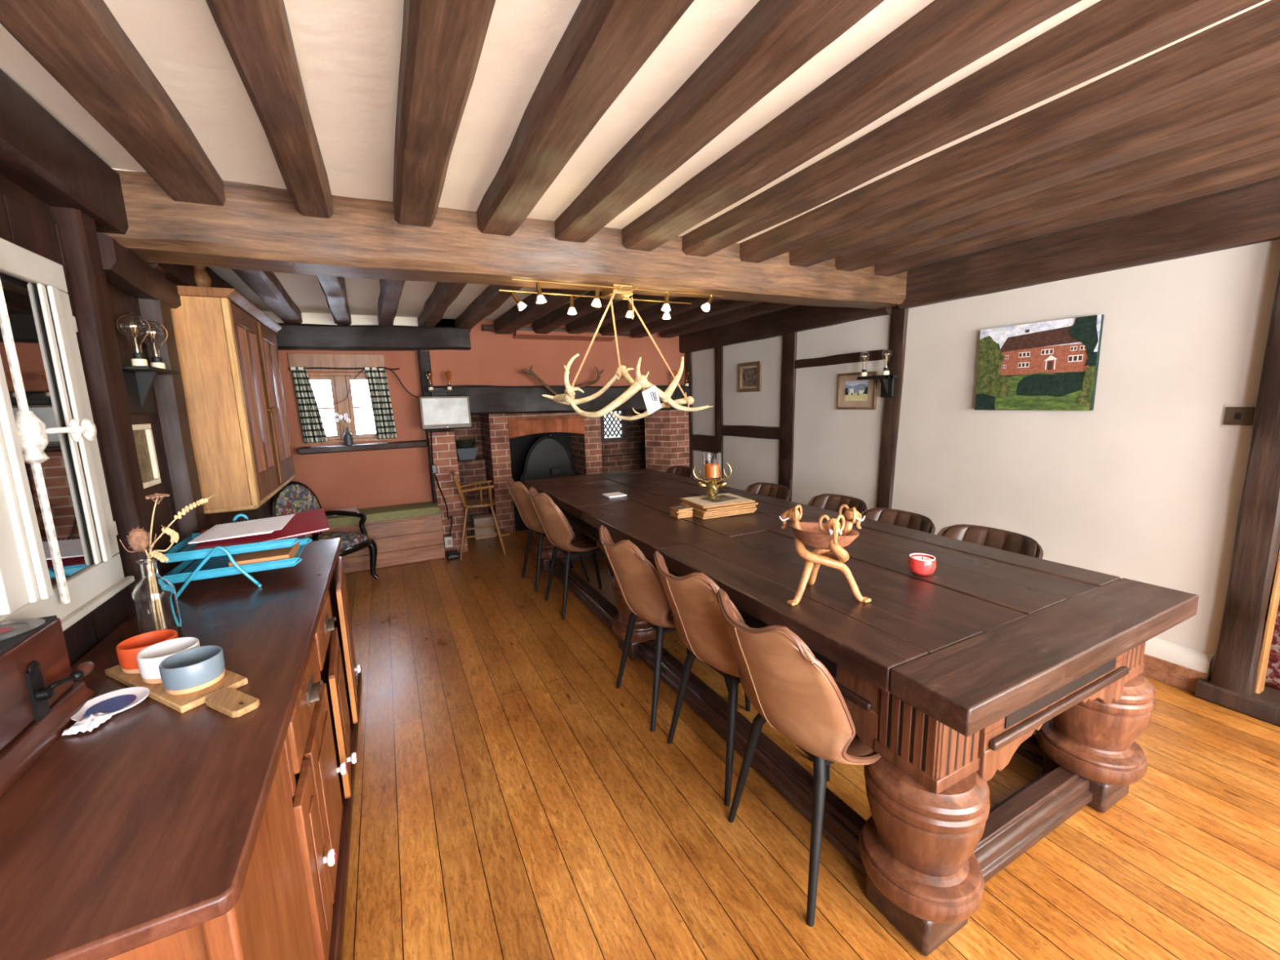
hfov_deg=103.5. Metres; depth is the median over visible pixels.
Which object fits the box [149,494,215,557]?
wheat
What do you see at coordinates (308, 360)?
trim
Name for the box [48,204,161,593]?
wooden post
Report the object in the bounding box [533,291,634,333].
ceiling beam
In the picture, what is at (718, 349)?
beam
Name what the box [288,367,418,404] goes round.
pole
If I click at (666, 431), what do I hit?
wall
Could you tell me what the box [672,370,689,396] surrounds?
wall sconce
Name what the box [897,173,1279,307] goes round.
beam
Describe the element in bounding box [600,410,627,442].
window
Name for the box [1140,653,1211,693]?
baseboard
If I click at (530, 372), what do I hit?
antler mount
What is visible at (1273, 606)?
door frame
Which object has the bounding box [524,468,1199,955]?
dining table
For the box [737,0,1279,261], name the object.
ceiling beam
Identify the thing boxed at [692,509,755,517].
placemat
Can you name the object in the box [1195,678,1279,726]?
trim
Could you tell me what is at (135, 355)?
socket
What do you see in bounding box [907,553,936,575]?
candle
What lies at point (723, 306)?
ceiling beam
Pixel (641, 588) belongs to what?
dining chair
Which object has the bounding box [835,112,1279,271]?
ceiling beam
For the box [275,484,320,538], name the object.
cushion
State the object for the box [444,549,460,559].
box
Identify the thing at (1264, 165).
ceiling beam
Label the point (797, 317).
beam
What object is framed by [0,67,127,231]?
beam
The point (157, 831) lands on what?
sideboard
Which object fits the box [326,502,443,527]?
seat cushion
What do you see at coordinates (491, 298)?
ceiling beam
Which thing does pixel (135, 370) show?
shelf
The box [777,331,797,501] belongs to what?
beam
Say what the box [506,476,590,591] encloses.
dining chair
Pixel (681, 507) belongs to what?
print
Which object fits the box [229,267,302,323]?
ceiling beam
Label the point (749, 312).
ceiling beam
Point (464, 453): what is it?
planter
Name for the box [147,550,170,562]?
wheat
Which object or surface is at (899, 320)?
beam
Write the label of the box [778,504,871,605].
stand
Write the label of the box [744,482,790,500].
dining chair
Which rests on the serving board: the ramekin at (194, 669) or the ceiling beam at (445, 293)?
the ramekin at (194, 669)
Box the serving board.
[104,664,259,718]
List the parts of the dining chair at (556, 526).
leg, leg, leg, leg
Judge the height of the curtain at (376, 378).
0.686 m
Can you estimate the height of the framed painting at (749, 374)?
0.300 m
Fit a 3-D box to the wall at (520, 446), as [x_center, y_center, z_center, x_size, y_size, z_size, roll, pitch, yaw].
[-1.213,-0.131,6.324,0.920,1.330,0.590,-6,10,-26]
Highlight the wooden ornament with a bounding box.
[193,265,211,287]
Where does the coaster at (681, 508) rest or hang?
on the coaster at (690, 510)
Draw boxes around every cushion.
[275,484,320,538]
[306,532,367,549]
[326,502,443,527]
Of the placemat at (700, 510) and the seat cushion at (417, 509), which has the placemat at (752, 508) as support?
the placemat at (700, 510)
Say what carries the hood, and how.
in the wall at (520, 446)
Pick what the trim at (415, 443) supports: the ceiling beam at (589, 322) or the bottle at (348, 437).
the bottle at (348, 437)
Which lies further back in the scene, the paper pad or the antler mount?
the antler mount
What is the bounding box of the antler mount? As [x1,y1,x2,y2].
[521,365,604,395]
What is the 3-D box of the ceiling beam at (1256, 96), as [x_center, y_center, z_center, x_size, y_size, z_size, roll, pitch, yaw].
[2.013,-1.094,1.128,0.172,0.127,4.604,-6,10,-26]
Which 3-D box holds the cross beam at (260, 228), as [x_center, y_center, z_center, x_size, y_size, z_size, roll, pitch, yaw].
[-0.083,-1.217,2.807,4.424,0.305,0.293,-6,10,-24]
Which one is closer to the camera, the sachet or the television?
the sachet
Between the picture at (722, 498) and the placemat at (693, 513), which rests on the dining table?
the placemat at (693, 513)
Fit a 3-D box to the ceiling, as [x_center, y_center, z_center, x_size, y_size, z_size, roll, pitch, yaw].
[0.318,-1.252,1.994,4.520,0.135,7.950,-6,10,-26]
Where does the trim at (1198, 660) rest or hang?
attached to the wall at (1145, 485)
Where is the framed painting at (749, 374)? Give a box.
[737,360,761,392]
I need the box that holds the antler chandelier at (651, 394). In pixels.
[542,288,713,420]
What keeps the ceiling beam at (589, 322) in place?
attached to the ceiling
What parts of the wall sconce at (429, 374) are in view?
bulb, bulb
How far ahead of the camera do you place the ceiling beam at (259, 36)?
1.25 m
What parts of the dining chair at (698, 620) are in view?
leg, leg, leg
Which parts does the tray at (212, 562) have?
leg, leg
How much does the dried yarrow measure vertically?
0.427 m
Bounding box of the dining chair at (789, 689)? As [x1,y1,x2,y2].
[716,588,881,926]
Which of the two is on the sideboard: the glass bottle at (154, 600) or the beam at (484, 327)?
the glass bottle at (154, 600)
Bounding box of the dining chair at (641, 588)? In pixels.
[599,524,728,731]
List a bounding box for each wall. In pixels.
[0,173,271,666]
[262,311,456,326]
[277,350,432,511]
[417,317,685,386]
[427,430,468,555]
[436,410,645,458]
[457,457,488,533]
[509,431,571,531]
[601,452,645,472]
[644,409,688,471]
[680,239,1279,675]
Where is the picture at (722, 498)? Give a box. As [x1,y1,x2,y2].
[699,494,739,502]
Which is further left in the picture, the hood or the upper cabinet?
the upper cabinet
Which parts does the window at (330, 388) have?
pane, pane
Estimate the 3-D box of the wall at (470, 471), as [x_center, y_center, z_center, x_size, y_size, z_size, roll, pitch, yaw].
[-2.058,0.175,6.070,0.370,0.855,0.370,-6,10,-26]
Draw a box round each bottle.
[131,556,182,635]
[343,427,353,445]
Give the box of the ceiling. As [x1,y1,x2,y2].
[0,0,1270,322]
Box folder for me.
[194,507,329,550]
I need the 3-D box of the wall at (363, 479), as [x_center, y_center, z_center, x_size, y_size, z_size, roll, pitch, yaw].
[-2.797,-0.414,4.992,1.270,2.400,0.250,-6,10,-26]
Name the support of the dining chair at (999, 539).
on the floor
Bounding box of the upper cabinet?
[170,284,295,514]
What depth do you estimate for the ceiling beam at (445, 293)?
3.79 m
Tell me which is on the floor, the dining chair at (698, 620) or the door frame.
the dining chair at (698, 620)
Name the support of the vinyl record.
on the wooden box at (39, 694)
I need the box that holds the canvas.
[974,314,1104,410]
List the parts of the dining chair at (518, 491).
leg, leg, leg, leg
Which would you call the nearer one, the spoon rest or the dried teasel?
the spoon rest
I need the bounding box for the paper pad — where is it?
[602,492,626,497]
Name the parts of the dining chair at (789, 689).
leg, leg, leg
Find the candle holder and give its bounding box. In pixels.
[692,462,731,499]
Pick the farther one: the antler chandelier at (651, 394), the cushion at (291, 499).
the cushion at (291, 499)
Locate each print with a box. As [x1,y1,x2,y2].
[82,711,92,716]
[131,423,160,488]
[333,849,336,862]
[671,505,690,509]
[741,364,757,388]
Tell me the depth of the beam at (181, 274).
2.42 m
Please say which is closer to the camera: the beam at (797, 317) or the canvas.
the canvas
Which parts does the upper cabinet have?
cornice, corner post, panel, door, panel, knob, panel, door, panel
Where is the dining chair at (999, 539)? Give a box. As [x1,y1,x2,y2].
[937,524,1043,559]
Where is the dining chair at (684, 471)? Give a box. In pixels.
[665,465,693,478]
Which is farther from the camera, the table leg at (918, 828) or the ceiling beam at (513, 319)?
the ceiling beam at (513, 319)
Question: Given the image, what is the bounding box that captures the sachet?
[62,711,115,736]
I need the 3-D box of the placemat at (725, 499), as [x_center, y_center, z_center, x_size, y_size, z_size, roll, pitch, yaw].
[0.476,0.124,3.132,0.360,0.012,0.300,-5,10,-22]
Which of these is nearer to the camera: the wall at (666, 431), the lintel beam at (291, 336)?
the lintel beam at (291, 336)
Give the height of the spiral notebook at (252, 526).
0.060 m
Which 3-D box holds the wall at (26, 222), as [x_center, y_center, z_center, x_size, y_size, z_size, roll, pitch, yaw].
[-1.632,0.130,1.221,0.132,2.450,7.800,-6,10,-26]
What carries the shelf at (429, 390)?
attached to the wall sconce at (429, 374)
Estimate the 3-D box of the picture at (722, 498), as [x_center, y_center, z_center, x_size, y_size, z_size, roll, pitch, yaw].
[0.494,0.116,3.140,0.200,0.001,0.150,-8,11,-33]
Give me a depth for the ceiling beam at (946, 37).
1.39 m
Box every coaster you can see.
[670,505,693,511]
[670,510,693,515]
[670,512,692,516]
[670,514,693,518]
[671,508,692,513]
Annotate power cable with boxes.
[430,431,452,537]
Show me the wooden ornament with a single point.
(202, 277)
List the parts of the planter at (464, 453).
pot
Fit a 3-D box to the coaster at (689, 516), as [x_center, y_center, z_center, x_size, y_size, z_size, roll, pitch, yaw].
[0.249,0.212,3.027,0.100,0.010,0.100,-6,10,-23]
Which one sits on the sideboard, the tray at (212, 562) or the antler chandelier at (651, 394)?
the tray at (212, 562)
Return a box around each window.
[0,237,134,631]
[305,372,391,444]
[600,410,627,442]
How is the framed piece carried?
attached to the wall at (1145, 485)
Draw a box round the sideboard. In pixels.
[0,537,361,959]
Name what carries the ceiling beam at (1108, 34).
attached to the ceiling
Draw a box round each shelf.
[120,365,178,374]
[427,389,453,392]
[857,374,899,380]
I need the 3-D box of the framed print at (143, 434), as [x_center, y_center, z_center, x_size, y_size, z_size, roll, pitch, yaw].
[-1.921,-0.089,1.930,0.020,0.245,0.290,-6,10,-26]
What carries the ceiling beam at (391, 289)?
attached to the ceiling
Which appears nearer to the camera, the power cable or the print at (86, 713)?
the print at (86, 713)
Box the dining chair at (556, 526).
[528,486,613,619]
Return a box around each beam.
[0,0,227,206]
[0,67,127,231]
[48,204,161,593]
[95,230,182,309]
[96,168,907,307]
[137,297,207,568]
[146,262,248,299]
[205,0,332,216]
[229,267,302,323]
[275,323,471,351]
[315,273,351,324]
[376,276,406,325]
[392,0,495,228]
[417,350,436,502]
[418,280,466,328]
[431,385,689,415]
[455,284,523,330]
[475,0,689,235]
[481,324,648,336]
[494,287,584,333]
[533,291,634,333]
[554,0,883,244]
[566,293,678,334]
[599,296,723,336]
[622,0,1083,250]
[630,299,764,337]
[660,301,795,337]
[680,304,892,353]
[683,0,1254,255]
[685,351,693,478]
[689,434,715,452]
[715,346,723,484]
[721,424,782,439]
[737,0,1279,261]
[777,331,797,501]
[789,63,1279,266]
[794,349,884,368]
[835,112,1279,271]
[874,148,1279,276]
[875,305,908,508]
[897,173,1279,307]
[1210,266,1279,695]
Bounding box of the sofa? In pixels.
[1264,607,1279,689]
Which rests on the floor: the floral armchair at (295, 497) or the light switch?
the floral armchair at (295, 497)
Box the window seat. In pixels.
[321,514,444,573]
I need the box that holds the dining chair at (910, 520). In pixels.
[860,507,935,533]
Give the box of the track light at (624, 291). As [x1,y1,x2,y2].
[498,278,723,319]
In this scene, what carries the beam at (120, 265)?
attached to the cross beam at (260, 228)
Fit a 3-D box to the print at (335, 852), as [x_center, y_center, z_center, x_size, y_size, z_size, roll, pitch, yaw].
[-0.839,1.033,1.387,0.007,0.031,0.030,-6,10,-26]
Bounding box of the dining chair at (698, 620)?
[653,551,813,805]
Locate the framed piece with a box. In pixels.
[836,371,877,409]
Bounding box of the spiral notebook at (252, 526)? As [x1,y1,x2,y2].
[187,513,294,543]
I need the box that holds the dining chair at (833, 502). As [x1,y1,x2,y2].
[807,493,867,513]
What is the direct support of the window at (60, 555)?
in the wall at (26, 222)
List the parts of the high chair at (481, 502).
rail, leg, arm, arm, seat, leg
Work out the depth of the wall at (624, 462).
7.00 m
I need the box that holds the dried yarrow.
[145,493,169,557]
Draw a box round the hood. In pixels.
[520,432,578,490]
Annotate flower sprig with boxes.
[333,412,353,438]
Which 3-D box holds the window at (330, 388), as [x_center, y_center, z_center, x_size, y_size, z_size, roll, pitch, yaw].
[-2.841,-0.698,4.872,0.720,0.660,0.130,-6,10,-26]
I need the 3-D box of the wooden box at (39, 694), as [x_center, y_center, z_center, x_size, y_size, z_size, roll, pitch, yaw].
[-1.270,0.479,0.922,0.192,0.236,0.655,-6,10,-26]
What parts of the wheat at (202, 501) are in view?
stem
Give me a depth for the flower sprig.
4.70 m
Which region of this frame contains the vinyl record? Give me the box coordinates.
[0,617,45,640]
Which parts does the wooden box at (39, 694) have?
crank plate, moulding, crank knob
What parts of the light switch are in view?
plate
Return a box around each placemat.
[680,493,755,508]
[680,502,755,513]
[681,500,758,511]
[691,506,756,515]
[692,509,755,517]
[692,511,754,519]
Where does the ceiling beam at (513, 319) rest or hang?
attached to the ceiling
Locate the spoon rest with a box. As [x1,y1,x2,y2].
[70,686,149,720]
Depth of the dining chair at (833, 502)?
3.39 m
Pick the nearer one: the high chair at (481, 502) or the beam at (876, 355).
the beam at (876, 355)
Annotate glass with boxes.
[702,452,721,479]
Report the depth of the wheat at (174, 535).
1.60 m
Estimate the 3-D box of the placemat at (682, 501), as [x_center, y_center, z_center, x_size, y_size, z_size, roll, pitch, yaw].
[0.490,0.139,3.119,0.360,0.010,0.300,-6,10,-24]
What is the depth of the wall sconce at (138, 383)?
1.94 m
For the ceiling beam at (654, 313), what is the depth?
4.63 m
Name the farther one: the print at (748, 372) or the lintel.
the lintel
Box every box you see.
[0,615,96,797]
[228,538,299,566]
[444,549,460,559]
[471,513,496,539]
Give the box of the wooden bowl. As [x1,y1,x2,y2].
[789,521,859,550]
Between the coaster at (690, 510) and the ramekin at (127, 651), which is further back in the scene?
the coaster at (690, 510)
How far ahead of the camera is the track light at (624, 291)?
2.75 m
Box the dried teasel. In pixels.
[119,527,156,557]
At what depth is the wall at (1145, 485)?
2.82 m
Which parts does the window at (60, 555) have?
pane, moulding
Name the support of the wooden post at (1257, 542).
in the wall at (1145, 485)
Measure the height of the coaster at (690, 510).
0.010 m
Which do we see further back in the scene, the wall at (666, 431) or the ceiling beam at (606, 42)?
the wall at (666, 431)
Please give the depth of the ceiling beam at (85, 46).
1.24 m
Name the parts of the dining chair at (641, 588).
leg, leg, leg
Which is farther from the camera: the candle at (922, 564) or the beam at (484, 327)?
the beam at (484, 327)
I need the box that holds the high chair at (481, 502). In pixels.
[450,470,509,559]
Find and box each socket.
[132,352,144,359]
[151,356,162,362]
[444,536,453,547]
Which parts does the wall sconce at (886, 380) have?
bulb, bulb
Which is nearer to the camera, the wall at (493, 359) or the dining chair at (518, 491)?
the dining chair at (518, 491)
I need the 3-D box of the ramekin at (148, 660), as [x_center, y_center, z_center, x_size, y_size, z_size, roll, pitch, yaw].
[-1.241,0.477,1.334,0.122,0.073,0.122,-6,10,-26]
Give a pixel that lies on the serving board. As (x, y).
(223, 696)
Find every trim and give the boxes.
[287,353,386,371]
[297,440,427,454]
[1144,637,1213,674]
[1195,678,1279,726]
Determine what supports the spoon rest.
on the sideboard
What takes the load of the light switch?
attached to the wall at (1145, 485)
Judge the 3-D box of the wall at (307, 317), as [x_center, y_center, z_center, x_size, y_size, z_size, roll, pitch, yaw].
[-2.530,-1.484,4.776,1.760,0.125,0.100,-6,10,-26]
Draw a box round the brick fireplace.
[480,412,602,532]
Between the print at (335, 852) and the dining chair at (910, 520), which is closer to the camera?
the print at (335, 852)
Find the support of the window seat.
on the floor
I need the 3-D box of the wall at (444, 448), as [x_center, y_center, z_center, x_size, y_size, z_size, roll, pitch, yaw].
[-1.983,0.119,5.188,0.279,1.240,0.320,-6,10,-26]
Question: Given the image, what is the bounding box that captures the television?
[418,395,471,429]
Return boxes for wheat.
[146,525,178,559]
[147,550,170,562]
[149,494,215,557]
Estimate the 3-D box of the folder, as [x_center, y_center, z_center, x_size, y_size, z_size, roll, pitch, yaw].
[-1.637,0.219,2.206,0.461,0.077,0.328,-8,11,-34]
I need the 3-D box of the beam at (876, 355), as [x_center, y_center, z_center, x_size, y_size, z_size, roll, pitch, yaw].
[1.661,-1.005,4.223,0.050,0.086,1.041,-6,10,-26]
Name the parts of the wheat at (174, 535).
stem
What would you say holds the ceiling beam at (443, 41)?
attached to the ceiling
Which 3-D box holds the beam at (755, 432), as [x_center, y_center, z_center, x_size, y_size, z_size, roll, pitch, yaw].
[1.164,-0.509,5.326,0.050,0.133,1.031,-6,10,-26]
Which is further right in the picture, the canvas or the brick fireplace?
the canvas
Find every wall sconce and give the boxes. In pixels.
[115,312,178,413]
[426,370,453,395]
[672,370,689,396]
[857,348,899,397]
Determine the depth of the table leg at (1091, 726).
1.74 m
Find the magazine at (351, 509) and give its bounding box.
[333,506,359,515]
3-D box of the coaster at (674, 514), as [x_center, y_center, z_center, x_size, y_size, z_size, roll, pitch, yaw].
[0.248,0.201,3.025,0.100,0.010,0.100,-5,10,-21]
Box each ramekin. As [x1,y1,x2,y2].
[115,629,177,674]
[136,636,199,684]
[158,645,225,694]
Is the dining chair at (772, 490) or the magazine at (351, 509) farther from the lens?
the magazine at (351, 509)
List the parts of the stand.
leg, leg, leg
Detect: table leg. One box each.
[611,575,644,622]
[863,756,990,876]
[1052,674,1155,751]
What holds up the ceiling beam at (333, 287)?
attached to the ceiling
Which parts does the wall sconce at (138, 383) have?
bulb, bulb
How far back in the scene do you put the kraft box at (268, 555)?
2.09 m
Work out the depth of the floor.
1.79 m
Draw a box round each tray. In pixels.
[162,514,312,598]
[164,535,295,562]
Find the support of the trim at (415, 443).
attached to the wall at (363, 479)
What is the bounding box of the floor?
[342,528,1279,959]
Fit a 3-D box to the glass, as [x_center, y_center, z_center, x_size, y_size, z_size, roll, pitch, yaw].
[0.445,-0.090,3.118,0.114,0.155,0.114,-6,10,-26]
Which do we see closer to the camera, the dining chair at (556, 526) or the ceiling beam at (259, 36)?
the ceiling beam at (259, 36)
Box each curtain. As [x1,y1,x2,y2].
[290,366,328,443]
[364,367,397,439]
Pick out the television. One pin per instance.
(437, 412)
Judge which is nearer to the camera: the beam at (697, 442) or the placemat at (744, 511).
the placemat at (744, 511)
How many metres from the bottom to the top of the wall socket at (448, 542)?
0.105 m
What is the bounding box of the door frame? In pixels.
[1253,548,1279,693]
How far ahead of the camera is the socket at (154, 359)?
2.06 m
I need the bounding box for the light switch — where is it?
[1221,403,1256,427]
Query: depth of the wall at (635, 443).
7.08 m
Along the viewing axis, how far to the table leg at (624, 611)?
2.91 m
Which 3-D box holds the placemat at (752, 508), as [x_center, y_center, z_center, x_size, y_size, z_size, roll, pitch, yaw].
[0.485,0.165,3.118,0.360,0.010,0.300,-5,10,-20]
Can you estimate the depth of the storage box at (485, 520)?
5.67 m
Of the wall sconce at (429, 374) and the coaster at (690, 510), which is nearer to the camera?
the coaster at (690, 510)
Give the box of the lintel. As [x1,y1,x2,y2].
[507,415,585,438]
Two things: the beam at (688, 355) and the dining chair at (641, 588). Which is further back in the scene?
the beam at (688, 355)
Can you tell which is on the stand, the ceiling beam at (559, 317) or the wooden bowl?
the wooden bowl
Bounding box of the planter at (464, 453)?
[455,437,478,460]
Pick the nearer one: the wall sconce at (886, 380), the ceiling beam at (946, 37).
the ceiling beam at (946, 37)
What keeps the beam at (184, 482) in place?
attached to the wall at (26, 222)
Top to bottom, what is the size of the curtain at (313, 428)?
0.686 m
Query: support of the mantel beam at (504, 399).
on the wall at (666, 431)
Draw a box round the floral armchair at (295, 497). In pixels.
[270,480,378,578]
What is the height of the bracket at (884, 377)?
0.025 m
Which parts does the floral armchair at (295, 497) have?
frame, arm, arm, seat frame, leg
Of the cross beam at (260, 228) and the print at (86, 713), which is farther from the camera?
the cross beam at (260, 228)
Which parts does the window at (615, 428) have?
pane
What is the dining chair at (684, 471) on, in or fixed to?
on the floor
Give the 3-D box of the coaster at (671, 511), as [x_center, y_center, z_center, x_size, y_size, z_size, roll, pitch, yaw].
[0.248,0.190,3.024,0.103,0.010,0.103,-6,10,-26]
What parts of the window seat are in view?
lid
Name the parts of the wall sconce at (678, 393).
bulb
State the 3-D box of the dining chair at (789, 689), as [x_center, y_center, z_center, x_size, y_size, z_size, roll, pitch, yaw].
[0.572,0.786,1.636,0.635,0.904,0.484,-6,10,-23]

